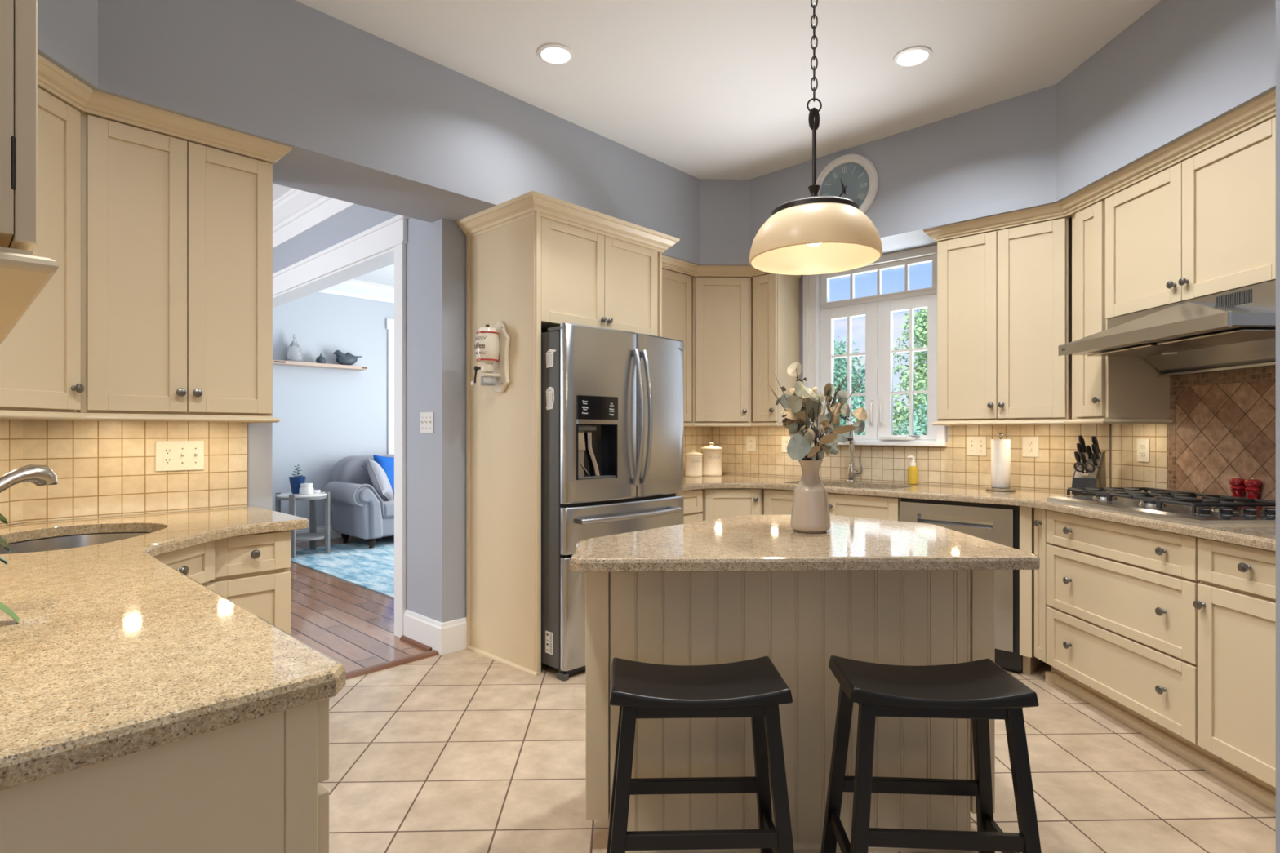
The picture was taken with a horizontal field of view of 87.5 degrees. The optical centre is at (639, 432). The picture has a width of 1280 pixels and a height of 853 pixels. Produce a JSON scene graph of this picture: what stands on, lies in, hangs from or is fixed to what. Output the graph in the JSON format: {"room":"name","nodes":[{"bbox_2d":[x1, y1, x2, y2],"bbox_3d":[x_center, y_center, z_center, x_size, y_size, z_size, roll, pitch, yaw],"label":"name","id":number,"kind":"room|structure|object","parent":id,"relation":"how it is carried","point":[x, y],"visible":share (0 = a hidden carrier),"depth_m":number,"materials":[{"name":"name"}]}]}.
{"room":"kitchen","nodes":[
{"label":"kitchen","id":0,"kind":"room"},
{"bbox_2d":[22,174,466,622],"bbox_3d":[-0.860,-0.284,4.085,0.115,3.048,4.309,0,0,43],"label":"wall","id":1,"kind":"structure","parent":0,"point":[448,239],"depth_m":3.78,"materials":[{"name":"grey paint"}]},
{"bbox_2d":[0,86,84,412],"bbox_3d":[-2.105,-0.608,2.163,0.350,1.075,0.379,0,0,-2],"label":"upper cabinet","id":2,"kind":"object","parent":1,"relation":"attached to","point":[40,357],"visible":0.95,"depth_m":2.25,"materials":[{"name":"beige paint"}]},
{"bbox_2d":[22,419,248,522],"bbox_3d":[-2.035,0.130,2.752,0.010,0.410,0.750,0,0,43],"label":"tiled wall","id":3,"kind":"structure","parent":1,"relation":"attached to","point":[103,468],"depth_m":2.70,"materials":[{"name":"tile"}]},
{"bbox_2d":[155,440,204,471],"bbox_3d":[-1.944,0.099,2.828,0.019,0.126,0.174,0,0,43],"label":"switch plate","id":4,"kind":"object","parent":3,"relation":"attached to","point":[170,455],"visible":1,"depth_m":2.83,"materials":[{"name":"beige plastic"}]},
{"bbox_2d":[74,113,272,416],"bbox_3d":[-1.858,-0.608,2.678,0.350,1.075,0.625,0,0,43],"label":"upper cabinet","id":5,"kind":"object","parent":1,"relation":"attached to","point":[176,234],"visible":0.96,"depth_m":2.55,"materials":[{"name":"beige paint"}]},
{"bbox_2d":[0,409,279,422],"bbox_3d":[-1.793,-0.056,2.476,0.324,0.027,1.088,0,0,19],"label":"trim","id":6,"kind":"structure","parent":5,"relation":"attached to","point":[4,414],"depth_m":2.44,"materials":[{"name":"beige paint"}]},
{"bbox_2d":[37,53,292,164],"bbox_3d":[-1.466,-1.165,1.745,0.813,0.065,2.638,0,0,-22],"label":"trim","id":7,"kind":"structure","parent":5,"relation":"attached to","point":[51,78],"depth_m":2.47,"materials":[{"name":"beige paint"}]},
{"bbox_2d":[345,649,439,679],"bbox_3d":[-1.470,1.232,3.412,0.077,0.017,0.935,0,0,43],"label":"trim","id":8,"kind":"structure","parent":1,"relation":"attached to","point":[388,664],"depth_m":3.54,"materials":[{"name":"brown wood"}]},
{"bbox_2d":[662,268,691,422],"bbox_3d":[0.042,-0.608,4.706,0.320,1.075,0.683,0,0,43],"label":"upper cabinet","id":9,"kind":"object","parent":1,"relation":"attached to","point":[676,286],"visible":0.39,"depth_m":4.75,"materials":[{"name":"beige paint"}]},
{"bbox_2d":[662,254,801,279],"bbox_3d":[0.533,-1.165,4.709,1.418,0.065,0.416,0,0,-18],"label":"trim","id":10,"kind":"structure","parent":9,"relation":"attached to","point":[669,264],"depth_m":4.80,"materials":[{"name":"beige paint"}]},
{"bbox_2d":[684,422,783,426],"bbox_3d":[0.516,-0.056,4.728,1.401,0.027,0.372,0,0,-19],"label":"trim","id":11,"kind":"structure","parent":9,"relation":"attached to","point":[686,424],"depth_m":4.83,"materials":[{"name":"beige paint"}]},
{"bbox_2d":[684,426,710,475],"bbox_3d":[0.131,0.120,5.040,0.010,0.430,1.300,0,0,43],"label":"tiled wall","id":12,"kind":"structure","parent":1,"relation":"attached to","point":[695,437],"depth_m":5.37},
{"bbox_2d":[272,292,394,526],"bbox_3d":[-4.574,-0.284,6.878,0.100,3.048,6.900,0,0,43],"label":"wall","id":13,"kind":"structure","parent":0,"point":[326,416],"depth_m":7.76,"materials":[{"name":"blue paint"}]},
{"bbox_2d":[272,360,367,370],"bbox_3d":[-3.663,-0.763,7.620,0.202,0.037,1.040,0,0,43],"label":"floating shelf","id":14,"kind":"object","parent":13,"relation":"attached to","point":[281,362],"visible":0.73,"depth_m":7.56,"materials":[{"name":"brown wood"}]},
{"bbox_2d":[285,333,302,361],"bbox_3d":[-3.843,-0.940,7.432,0.170,0.314,0.170,0,0,43],"label":"glass decanter","id":15,"kind":"object","parent":14,"relation":"on","point":[294,353],"visible":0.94,"depth_m":7.38,"materials":[{"name":"white"}]},
{"bbox_2d":[333,350,362,365],"bbox_3d":[-3.433,-0.870,7.851,0.119,0.176,0.338,0,0,43],"label":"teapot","id":16,"kind":"object","parent":14,"relation":"on","point":[348,358],"visible":0.96,"depth_m":7.79,"materials":[{"name":"grey ceramic"}]},
{"bbox_2d":[295,524,351,542],"bbox_3d":[-3.301,1.163,8.138,0.016,0.155,3.120,0,0,43],"label":"baseboard","id":17,"kind":"structure","parent":13,"relation":"attached to","point":[333,534],"depth_m":7.74,"materials":[{"name":"white paint"}]},
{"bbox_2d":[317,279,394,302],"bbox_3d":[-3.260,-1.714,8.098,0.130,0.187,3.120,0,0,43],"label":"trim","id":18,"kind":"structure","parent":13,"relation":"attached to","point":[355,288],"depth_m":8.03,"materials":[{"name":"white paint"}]},
{"bbox_2d":[386,318,394,454],"bbox_3d":[-2.719,-0.087,8.743,0.030,2.655,1.240,0,0,43],"label":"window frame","id":19,"kind":"structure","parent":13,"relation":"in","point":[389,322],"depth_m":8.32,"materials":[{"name":"white paint"}]},
{"bbox_2d":[272,204,431,618],"bbox_3d":[-2.787,-0.284,5.413,4.510,3.048,0.120,0,0,43],"label":"wall","id":20,"kind":"structure","parent":0,"point":[357,219],"depth_m":3.95,"materials":[{"name":"grey paint"}]},
{"bbox_2d":[272,188,355,248],"bbox_3d":[-2.873,-1.673,5.322,4.490,0.267,0.130,0,0,43],"label":"trim","id":21,"kind":"structure","parent":20,"relation":"attached to","point":[296,211],"depth_m":5.06,"materials":[{"name":"white paint"}]},
{"bbox_2d":[272,214,408,637],"bbox_3d":[-2.463,-0.034,5.097,3.075,2.548,0.180,0,0,43],"label":"door frame","id":22,"kind":"structure","parent":20,"relation":"in","point":[383,245],"depth_m":4.09,"materials":[{"name":"white paint"}]},
{"bbox_2d":[420,412,433,433],"bbox_3d":[-1.232,-0.056,3.845,0.148,0.122,0.019,0,0,43],"label":"switch plate","id":23,"kind":"object","parent":20,"relation":"attached to","point":[426,418],"visible":1,"depth_m":3.84,"materials":[{"name":"white plastic"}]},
{"bbox_2d":[403,608,466,655],"bbox_3d":[-1.205,1.153,3.925,0.433,0.175,0.171,0,0,43],"label":"baseboard","id":24,"kind":"structure","parent":20,"relation":"attached to","point":[449,637],"depth_m":3.80,"materials":[{"name":"white paint"}]},
{"bbox_2d":[37,0,1275,266],"bbox_3d":[0.646,-1.503,2.253,4.591,0.610,4.660,0,0,43],"label":"wall","id":25,"kind":"structure","parent":0,"point":[361,113],"depth_m":3.13,"materials":[{"name":"grey paint"}]},
{"bbox_2d":[816,153,878,213],"bbox_3d":[1.299,-1.545,4.259,0.444,0.444,0.034,0,0,43],"label":"round clock","id":26,"kind":"object","parent":25,"relation":"attached to","point":[853,177],"visible":0.65,"depth_m":4.22,"materials":[{"name":"white paint"}]},
{"bbox_2d":[272,0,1160,285],"bbox_3d":[-1.097,-1.833,2.267,7.993,0.050,13.551,0,0,-32],"label":"ceiling","id":27,"kind":"structure","parent":0,"point":[701,89],"depth_m":3.24,"materials":[{"name":"white paint"}]},
{"bbox_2d":[537,43,573,64],"bbox_3d":[-0.403,-1.803,3.189,0.176,0.010,0.176,0,0,-2],"label":"recessed light","id":28,"kind":"object","parent":27,"relation":"in","point":[549,53],"visible":1,"depth_m":3.18,"materials":[{"name":"white paint"}]},
{"bbox_2d":[749,0,882,275],"bbox_3d":[0.579,-1.190,2.222,0.427,1.236,0.427,0,0,-2],"label":"pendant lamp","id":29,"kind":"object","parent":27,"relation":"hanging from","point":[814,234],"visible":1,"depth_m":2.13,"materials":[{"name":"beige glass"}]},
{"bbox_2d":[893,45,932,66],"bbox_3d":[1.310,-1.803,3.210,0.176,0.010,0.176,0,0,-2],"label":"recessed light","id":30,"kind":"object","parent":27,"relation":"in","point":[914,55],"visible":1,"depth_m":3.20,"materials":[{"name":"white paint"}]},
{"bbox_2d":[289,535,1275,852],"bbox_3d":[-2.139,1.270,3.045,9.609,0.060,12.604,0,0,-2],"label":"floor","id":31,"kind":"structure","parent":0,"point":[462,751],"depth_m":2.48,"materials":[{"name":"beige tile"}]},
{"bbox_2d":[0,697,328,852],"bbox_3d":[-1.161,0.805,1.208,1.392,0.869,0.628,0,0,43],"label":"base cabinet","id":32,"kind":"object","parent":31,"relation":"on","point":[254,785],"visible":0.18,"depth_m":0.84,"materials":[{"name":"beige paint"}]},
{"bbox_2d":[0,506,345,790],"bbox_3d":[-1.303,0.353,1.764,2.408,0.036,1.246,0,0,43],"label":"countertop","id":33,"kind":"structure","parent":32,"relation":"on","point":[113,651],"depth_m":1.01,"materials":[{"name":"beige stone"}]},
{"bbox_2d":[0,513,20,623],"bbox_3d":[-1.209,0.233,1.117,0.192,0.280,0.322,0,0,21],"label":"potted plant","id":34,"kind":"object","parent":33,"relation":"on","point":[3,607],"visible":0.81,"depth_m":1.19,"materials":[{"name":"green plant"}]},
{"bbox_2d":[0,464,57,493],"bbox_3d":[-1.841,0.215,1.786,0.073,0.241,0.509,0,0,16],"label":"bar faucet","id":35,"kind":"object","parent":33,"relation":"on","point":[38,475],"visible":1,"depth_m":1.95,"materials":[{"name":"silver metal"}]},
{"bbox_2d":[0,533,148,554],"bbox_3d":[-1.860,0.461,2.150,0.491,0.176,0.668,0,0,-2],"label":"sink","id":36,"kind":"object","parent":33,"relation":"in","point":[82,540],"visible":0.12,"depth_m":2.39,"materials":[{"name":"silver metal"}]},
{"bbox_2d":[154,540,214,591],"bbox_3d":[-1.863,0.805,2.175,0.796,0.869,0.590,0,0,-2],"label":"base cabinet","id":37,"kind":"object","parent":31,"relation":"on","point":[197,562],"visible":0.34,"depth_m":2.26,"materials":[{"name":"beige paint"}]},
{"bbox_2d":[208,530,291,635],"bbox_3d":[-1.649,0.805,2.669,0.656,0.869,0.280,0,0,43],"label":"base cabinet","id":38,"kind":"object","parent":31,"relation":"on","point":[252,571],"visible":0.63,"depth_m":2.49,"materials":[{"name":"beige paint"}]},
{"bbox_2d":[291,537,394,598],"bbox_3d":[-1.700,1.234,6.677,3.250,0.010,2.640,0,0,43],"label":"area rug","id":39,"kind":"object","parent":31,"relation":"on","point":[372,569],"visible":0.12,"depth_m":6.30,"materials":[{"name":"carpet"}]},
{"bbox_2d":[275,491,329,558],"bbox_3d":[-3.422,0.919,6.785,0.480,0.619,0.480,0,0,43],"label":"side table","id":40,"kind":"object","parent":39,"relation":"on","point":[312,536],"visible":0.74,"depth_m":6.76,"materials":[{"name":"grey wood"}]},
{"bbox_2d":[288,465,306,493],"bbox_3d":[-3.494,0.476,6.812,0.156,0.292,0.156,0,0,43],"label":"plant pot","id":41,"kind":"object","parent":40,"relation":"on","point":[295,481],"visible":0.95,"depth_m":6.76,"materials":[{"name":"blue ceramic"}]},
{"bbox_2d":[295,533,324,542],"bbox_3d":[-3.422,1.063,6.785,0.436,0.023,0.436,0,0,43],"label":"shelf","id":42,"kind":"object","parent":40,"relation":"attached to","point":[300,536],"depth_m":6.74,"materials":[{"name":"grey wood"}]},
{"bbox_2d":[323,454,394,548],"bbox_3d":[-2.580,0.755,7.999,1.015,0.970,2.132,0,0,43],"label":"sofa","id":43,"kind":"object","parent":39,"relation":"on","point":[357,510],"visible":0.38,"depth_m":7.20,"materials":[{"name":"grey fabric"}]},
{"bbox_2d":[367,457,393,500],"bbox_3d":[-2.877,0.540,7.405,0.242,0.535,0.577,0,0,-10],"label":"throw pillow","id":44,"kind":"object","parent":43,"relation":"on","point":[379,478],"visible":0.98,"depth_m":7.24,"materials":[{"name":"grey fabric"}]},
{"bbox_2d":[373,454,394,494],"bbox_3d":[-2.830,0.505,7.746,0.541,0.495,0.230,0,0,-42],"label":"throw pillow","id":45,"kind":"object","parent":43,"relation":"on","point":[387,464],"visible":0.21,"depth_m":7.63,"materials":[{"name":"blue fabric"}]},
{"bbox_2d":[381,497,394,517],"bbox_3d":[-2.736,0.843,7.641,0.680,0.155,0.725,0,0,43],"label":"seat cushion","id":46,"kind":"object","parent":43,"relation":"on","point":[387,506],"depth_m":7.19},
{"bbox_2d":[466,211,662,676],"bbox_3d":[-0.420,0.048,3.974,0.650,2.385,1.006,0,0,43],"label":"tall cabinet","id":47,"kind":"object","parent":31,"relation":"on","point":[534,274],"visible":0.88,"depth_m":3.63,"materials":[{"name":"beige paint"}]},
{"bbox_2d":[470,320,510,392],"bbox_3d":[-0.810,-0.408,3.563,0.194,0.385,0.156,0,0,43],"label":"coffee grinder","id":48,"kind":"object","parent":47,"relation":"attached to","point":[491,345],"visible":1,"depth_m":3.54,"materials":[{"name":"beige ceramic"}]},
{"bbox_2d":[475,326,499,361],"bbox_3d":[-0.810,-0.467,3.549,0.130,0.184,0.130,0,0,43],"label":"jar","id":49,"kind":"object","parent":48,"relation":"on","point":[487,338],"depth_m":3.50,"materials":[{"name":"beige ceramic"}]},
{"bbox_2d":[456,191,679,253],"bbox_3d":[-0.395,-1.155,3.961,0.700,0.085,1.140,0,0,43],"label":"trim","id":50,"kind":"structure","parent":47,"relation":"attached to","point":[524,206],"depth_m":3.63,"materials":[{"name":"beige paint"}]},
{"bbox_2d":[541,323,684,681],"bbox_3d":[-0.301,0.346,3.894,0.889,1.787,0.937,0,0,43],"label":"refrigerator","id":51,"kind":"object","parent":31,"relation":"on","point":[612,436],"visible":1,"depth_m":3.47,"materials":[{"name":"grey"}]},
{"bbox_2d":[675,488,702,524],"bbox_3d":[0.059,0.805,4.502,0.615,0.869,0.410,0,0,43],"label":"base cabinet","id":52,"kind":"object","parent":31,"relation":"on","point":[693,499],"visible":0.19,"depth_m":4.36,"materials":[{"name":"beige paint"}]},
{"bbox_2d":[606,656,794,852],"bbox_3d":[0.145,0.930,1.727,0.479,0.621,0.325,0,0,-2],"label":"bar stool","id":53,"kind":"object","parent":31,"relation":"on","point":[754,689],"visible":1,"depth_m":1.62,"materials":[{"name":"black paint"}]},
{"bbox_2d":[701,488,764,520],"bbox_3d":[0.598,0.805,4.882,0.893,0.869,0.863,0,0,43],"label":"base cabinet","id":54,"kind":"object","parent":31,"relation":"on","point":[725,502],"visible":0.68,"depth_m":4.45,"materials":[{"name":"beige paint"}]},
{"bbox_2d":[684,473,1275,551],"bbox_3d":[1.571,0.353,3.518,1.712,0.036,4.361,0,0,-37],"label":"countertop","id":55,"kind":"structure","parent":54,"relation":"on","point":[1263,536],"depth_m":3.54,"materials":[{"name":"beige stone"}]},
{"bbox_2d":[684,449,702,476],"bbox_3d":[0.408,0.232,5.098,0.143,0.203,0.143,0,0,-2],"label":"canister","id":56,"kind":"object","parent":55,"relation":"on","point":[693,460],"visible":1,"depth_m":5.04,"materials":[{"name":"beige ceramic"}]},
{"bbox_2d":[700,442,722,475],"bbox_3d":[0.553,0.206,5.177,0.174,0.255,0.174,0,0,-2],"label":"canister","id":57,"kind":"object","parent":55,"relation":"on","point":[712,455],"visible":0.96,"depth_m":5.11,"materials":[{"name":"beige ceramic"}]},
{"bbox_2d":[846,422,862,481],"bbox_3d":[1.451,0.133,4.508,0.100,0.403,0.167,0,0,12],"label":"kitchen faucet","id":58,"kind":"object","parent":55,"relation":"on","point":[852,473],"visible":0.83,"depth_m":4.52,"materials":[{"name":"silver metal"}]},
{"bbox_2d":[906,455,918,484],"bbox_3d":[1.751,0.242,4.305,0.076,0.184,0.062,0,0,-2],"label":"soap dispenser","id":59,"kind":"object","parent":55,"relation":"on","point":[913,471],"visible":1,"depth_m":4.29,"materials":[{"name":"yellow plastic"}]},
{"bbox_2d":[907,466,918,484],"bbox_3d":[1.758,0.274,4.305,0.062,0.120,0.062,0,0,-2],"label":"bottle","id":60,"kind":"object","parent":59,"relation":"attached to","point":[913,471],"depth_m":4.28,"materials":[{"name":"yellow plastic"}]},
{"bbox_2d":[985,432,1016,492],"bbox_3d":[2.073,0.168,3.841,0.156,0.334,0.156,0,0,-2],"label":"paper towel holder","id":61,"kind":"object","parent":55,"relation":"on","point":[1000,448],"visible":1,"depth_m":3.80,"materials":[{"name":"paper"}]},
{"bbox_2d":[1071,451,1106,495],"bbox_3d":[2.384,0.217,3.543,0.184,0.236,0.110,0,0,-40],"label":"knife block","id":62,"kind":"object","parent":55,"relation":"on","point":[1097,478],"visible":0.44,"depth_m":3.51,"materials":[{"name":"black wood"}]},
{"bbox_2d":[1046,487,1275,524],"bbox_3d":[2.289,0.302,2.891,0.505,0.065,0.885,0,0,-2],"label":"gas cooktop","id":63,"kind":"object","parent":55,"relation":"in","point":[1184,506],"visible":0.95,"depth_m":2.73,"materials":[{"name":"silver metal"}]},
{"bbox_2d":[1229,476,1245,507],"bbox_3d":[2.561,0.263,2.861,0.062,0.145,0.062,0,0,-2],"label":"pepper mill","id":64,"kind":"object","parent":55,"relation":"on","point":[1237,487],"visible":0.59,"depth_m":2.85,"materials":[{"name":"red paint"}]},
{"bbox_2d":[1243,477,1262,509],"bbox_3d":[2.562,0.263,2.793,0.062,0.145,0.062,0,0,-2],"label":"pepper mill","id":65,"kind":"object","parent":55,"relation":"on","point":[1252,485],"visible":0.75,"depth_m":2.78,"materials":[{"name":"red paint"}]},
{"bbox_2d":[585,569,995,852],"bbox_3d":[0.441,0.805,2.325,1.220,0.869,0.716,0,0,-2],"label":"kitchen island","id":66,"kind":"object","parent":31,"relation":"on","point":[797,620],"visible":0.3,"depth_m":1.98,"materials":[{"name":"beige paint"}]},
{"bbox_2d":[569,515,1039,572],"bbox_3d":[0.441,0.353,2.256,1.286,0.036,0.937,0,0,-2],"label":"island countertop","id":67,"kind":"structure","parent":66,"relation":"on","point":[739,543],"depth_m":1.91,"materials":[{"name":"beige stone"}]},
{"bbox_2d":[790,459,831,533],"bbox_3d":[0.578,0.213,2.267,0.133,0.241,0.133,0,0,-2],"label":"vase","id":68,"kind":"object","parent":67,"relation":"on","point":[810,513],"visible":0.98,"depth_m":2.22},
{"bbox_2d":[768,362,866,460],"bbox_3d":[0.594,0.018,2.255,0.329,0.513,0.180,0,0,-2],"label":"bouquet","id":69,"kind":"object","parent":68,"relation":"in","point":[797,412],"visible":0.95,"depth_m":2.25,"materials":[{"name":"beige plant"}]},
{"bbox_2d":[764,488,900,521],"bbox_3d":[1.341,0.805,4.348,0.919,0.869,0.620,0,0,43],"label":"base cabinet","id":70,"kind":"object","parent":31,"relation":"on","point":[776,502],"visible":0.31,"depth_m":4.04,"materials":[{"name":"beige paint"}]},
{"bbox_2d":[820,655,1041,852],"bbox_3d":[0.738,0.930,1.726,0.479,0.621,0.325,0,0,3],"label":"bar stool","id":71,"kind":"object","parent":31,"relation":"on","point":[981,691],"visible":1,"depth_m":1.63,"materials":[{"name":"black paint"}]},
{"bbox_2d":[900,497,1022,673],"bbox_3d":[1.903,0.806,3.819,0.612,0.868,0.597,0,0,43],"label":"dishwasher","id":72,"kind":"object","parent":31,"relation":"on","point":[996,523],"visible":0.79,"depth_m":3.47,"materials":[{"name":"silver metal"}]},
{"bbox_2d":[1019,506,1043,674],"bbox_3d":[2.091,0.805,3.529,0.056,0.869,0.400,0,0,43],"label":"filler panel","id":73,"kind":"object","parent":31,"relation":"on","point":[1030,663],"visible":0.33,"depth_m":3.39,"materials":[{"name":"beige paint"}]},
{"bbox_2d":[1033,507,1063,676],"bbox_3d":[2.253,0.805,3.316,0.614,0.869,0.094,0,0,-2],"label":"base cabinet","id":74,"kind":"object","parent":31,"relation":"on","point":[1040,515],"visible":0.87,"depth_m":3.31,"materials":[{"name":"beige paint"}]},
{"bbox_2d":[1046,510,1221,764],"bbox_3d":[2.266,0.805,2.840,0.614,0.869,0.854,0,0,-2],"label":"base cabinet","id":75,"kind":"object","parent":31,"relation":"on","point":[1122,615],"visible":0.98,"depth_m":2.74,"materials":[{"name":"beige paint"}]},
{"bbox_2d":[1045,671,1275,810],"bbox_3d":[2.064,1.216,2.473,0.047,0.048,1.730,0,0,-2],"label":"toe kick","id":76,"kind":"structure","parent":31,"relation":"on","point":[1244,784],"depth_m":2.60,"materials":[{"name":"beige paint"}]},
{"bbox_2d":[1192,537,1275,794],"bbox_3d":[2.284,0.805,2.210,0.614,0.869,0.403,0,0,-2],"label":"base cabinet","id":77,"kind":"object","parent":31,"relation":"on","point":[1235,604],"visible":1,"depth_m":2.25,"materials":[{"name":"beige paint"}]},
{"bbox_2d":[723,275,1111,492],"bbox_3d":[1.588,-0.284,4.652,2.890,3.048,0.120,0,0,43],"label":"wall","id":78,"kind":"structure","parent":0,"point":[801,280],"depth_m":4.94,"materials":[{"name":"grey paint"}]},
{"bbox_2d":[691,276,752,422],"bbox_3d":[0.594,-0.608,5.078,0.602,1.075,0.600,0,0,43],"label":"upper cabinet","id":79,"kind":"object","parent":78,"relation":"attached to","point":[722,308],"visible":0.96,"depth_m":4.86,"materials":[{"name":"beige paint"}]},
{"bbox_2d":[752,273,799,422],"bbox_3d":[0.983,-0.608,4.888,0.213,1.075,0.350,0,0,43],"label":"upper cabinet","id":80,"kind":"object","parent":78,"relation":"attached to","point":[775,297],"visible":0.94,"depth_m":4.80,"materials":[{"name":"beige paint"}]},
{"bbox_2d":[803,244,947,446],"bbox_3d":[1.598,-0.554,4.605,1.030,1.283,0.175,0,0,43],"label":"window","id":81,"kind":"structure","parent":78,"relation":"attached to","point":[820,314],"depth_m":4.57,"materials":[{"name":"white paint"}]},
{"bbox_2d":[710,423,1109,492],"bbox_3d":[1.572,0.120,4.577,2.720,0.430,0.010,0,0,43],"label":"tiled wall","id":82,"kind":"structure","parent":78,"relation":"attached to","point":[1054,470],"depth_m":4.23,"materials":[{"name":"tile"}]},
{"bbox_2d":[966,435,986,456],"bbox_3d":[2.061,0.084,4.095,0.113,0.121,0.019,0,0,43],"label":"switch plate","id":83,"kind":"object","parent":82,"relation":"attached to","point":[976,446],"visible":1,"depth_m":4.10,"materials":[{"name":"beige plastic"}]},
{"bbox_2d":[1022,436,1039,457],"bbox_3d":[2.277,0.084,3.897,0.086,0.121,0.009,0,0,43],"label":"outlet plate","id":84,"kind":"object","parent":82,"relation":"attached to","point":[1030,445],"visible":1,"depth_m":3.90,"materials":[{"name":"beige plastic"}]},
{"bbox_2d":[937,217,1071,420],"bbox_3d":[2.096,-0.608,3.833,0.665,1.075,0.350,0,0,43],"label":"upper cabinet","id":85,"kind":"object","parent":78,"relation":"attached to","point":[1004,296],"visible":0.98,"depth_m":3.70,"materials":[{"name":"beige paint"}]},
{"bbox_2d":[932,417,1173,426],"bbox_3d":[2.138,-0.056,3.629,0.334,0.027,1.153,0,0,-33],"label":"trim","id":86,"kind":"structure","parent":85,"relation":"attached to","point":[1100,420],"depth_m":3.52,"materials":[{"name":"beige paint"}]},
{"bbox_2d":[923,88,1275,242],"bbox_3d":[2.124,-1.165,3.272,0.430,0.065,1.931,0,0,-18],"label":"trim","id":87,"kind":"structure","parent":85,"relation":"attached to","point":[1262,108],"depth_m":3.00,"materials":[{"name":"beige paint"}]},
{"bbox_2d":[1275,0,1279,852],"bbox_3d":[1.077,-0.284,0.870,0.400,3.048,0.120,0,0,-2],"label":"wall","id":88,"kind":"structure","parent":0,"point":[1277,2],"depth_m":0.92,"materials":[{"name":"grey paint"}]},
{"bbox_3d":[-2.349,-0.284,2.116,0.120,3.048,0.760,0,0,-2],"label":"wall","id":89,"kind":"structure","parent":0,"visible":0},
{"bbox_2d":[0,418,22,526],"bbox_3d":[-2.285,0.120,2.178,0.010,0.430,0.620,0,0,-2],"label":"tiled wall","id":90,"kind":"structure","parent":89,"relation":"attached to","point":[11,430],"depth_m":2.43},
{"bbox_3d":[-1.633,-0.284,1.126,1.940,3.048,0.110,0,0,43],"label":"wall","id":91,"kind":"structure","parent":0,"visible":0},
{"bbox_2d":[0,0,37,251],"bbox_3d":[-1.372,-0.686,1.194,1.466,0.917,0.324,0,0,43],"label":"upper cabinet","id":92,"kind":"object","parent":91,"relation":"attached to","point":[18,18],"visible":0.76,"depth_m":0.80,"materials":[{"name":"beige paint"}]},
{"bbox_2d":[0,246,58,345],"bbox_3d":[-1.413,-0.205,1.247,1.633,0.027,0.339,0,0,43],"label":"trim","id":93,"kind":"structure","parent":92,"relation":"attached to","point":[24,275],"depth_m":0.85,"materials":[{"name":"beige paint"}]},
{"bbox_3d":[2.725,-0.284,0.225,0.120,3.048,6.900,0,0,-2],"label":"wall","id":94,"kind":"structure","parent":0,"visible":0},
{"bbox_2d":[1111,366,1275,507],"bbox_3d":[2.584,-0.033,2.953,0.013,0.735,1.362,0,0,-2],"label":"tiled wall","id":95,"kind":"structure","parent":94,"relation":"attached to","point":[1224,432],"depth_m":3.03,"materials":[{"name":"tile"}]},
{"bbox_2d":[1071,200,1169,418],"bbox_3d":[2.389,-0.608,3.365,0.360,1.075,0.260,0,0,-2],"label":"upper cabinet","id":96,"kind":"object","parent":95,"relation":"attached to","point":[1103,387],"visible":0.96,"depth_m":3.27,"materials":[{"name":"beige paint"}]},
{"bbox_2d":[1137,438,1149,462],"bbox_3d":[2.563,0.091,3.405,0.009,0.119,0.080,0,0,-2],"label":"outlet plate","id":97,"kind":"object","parent":95,"relation":"attached to","point":[1143,444],"visible":1,"depth_m":3.40,"materials":[{"name":"beige plastic"}]},
{"bbox_2d":[1105,116,1275,319],"bbox_3d":[2.405,-0.846,2.774,0.360,0.598,0.914,0,0,-2],"label":"upper cabinet","id":98,"kind":"object","parent":95,"relation":"attached to","point":[1204,224],"visible":0.98,"depth_m":2.72,"materials":[{"name":"beige paint"}]},
{"bbox_2d":[1057,280,1275,377],"bbox_3d":[2.297,-0.407,2.768,0.556,0.278,0.908,0,0,-2],"label":"range hood","id":99,"kind":"object","parent":98,"relation":"attached to","point":[1235,329],"visible":1,"depth_m":2.70,"materials":[{"name":"silver metal"}]},
{"label":"outside","id":100,"kind":"structure","parent":0,"visible":0},
{"bbox_3d":[8.351,1.690,23.063,58.407,0.100,59.001,0,0,-2],"label":"lawn","id":101,"kind":"structure","parent":100,"visible":0},
{"bbox_2d":[834,336,865,407],"bbox_3d":[4.187,-0.486,15.421,3.402,4.297,3.113,0,0,28],"label":"tree","id":102,"kind":"object","parent":101,"relation":"on","point":[844,368],"visible":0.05,"depth_m":15.09,"materials":[{"name":"green plant"}]},
{"bbox_2d":[835,391,879,439],"bbox_3d":[4.146,0.421,13.110,2.907,2.491,2.658,0,0,-25],"label":"tree","id":103,"kind":"object","parent":101,"relation":"on","point":[855,402],"visible":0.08,"depth_m":12.83,"materials":[{"name":"green plant"}]},
{"bbox_2d":[834,336,894,439],"bbox_3d":[4.619,-0.486,17.660,3.246,4.305,4.361,0,0,-41],"label":"tree","id":104,"kind":"object","parent":101,"relation":"on","point":[846,353],"visible":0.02,"depth_m":17.14,"materials":[{"name":"green plant"}]},
{"bbox_2d":[893,307,927,435],"bbox_3d":[6.323,-0.697,14.588,2.792,4.682,2.688,0,0,-43],"label":"tree","id":105,"kind":"object","parent":101,"relation":"on","point":[920,374],"visible":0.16,"depth_m":14.25,"materials":[{"name":"green plant"}]},
{"bbox_2d":[893,389,927,435],"bbox_3d":[5.834,0.357,12.722,2.606,2.617,2.357,0,0,-45],"label":"tree","id":106,"kind":"object","parent":101,"relation":"on","point":[923,426],"visible":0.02,"depth_m":12.80,"materials":[{"name":"green plant"}]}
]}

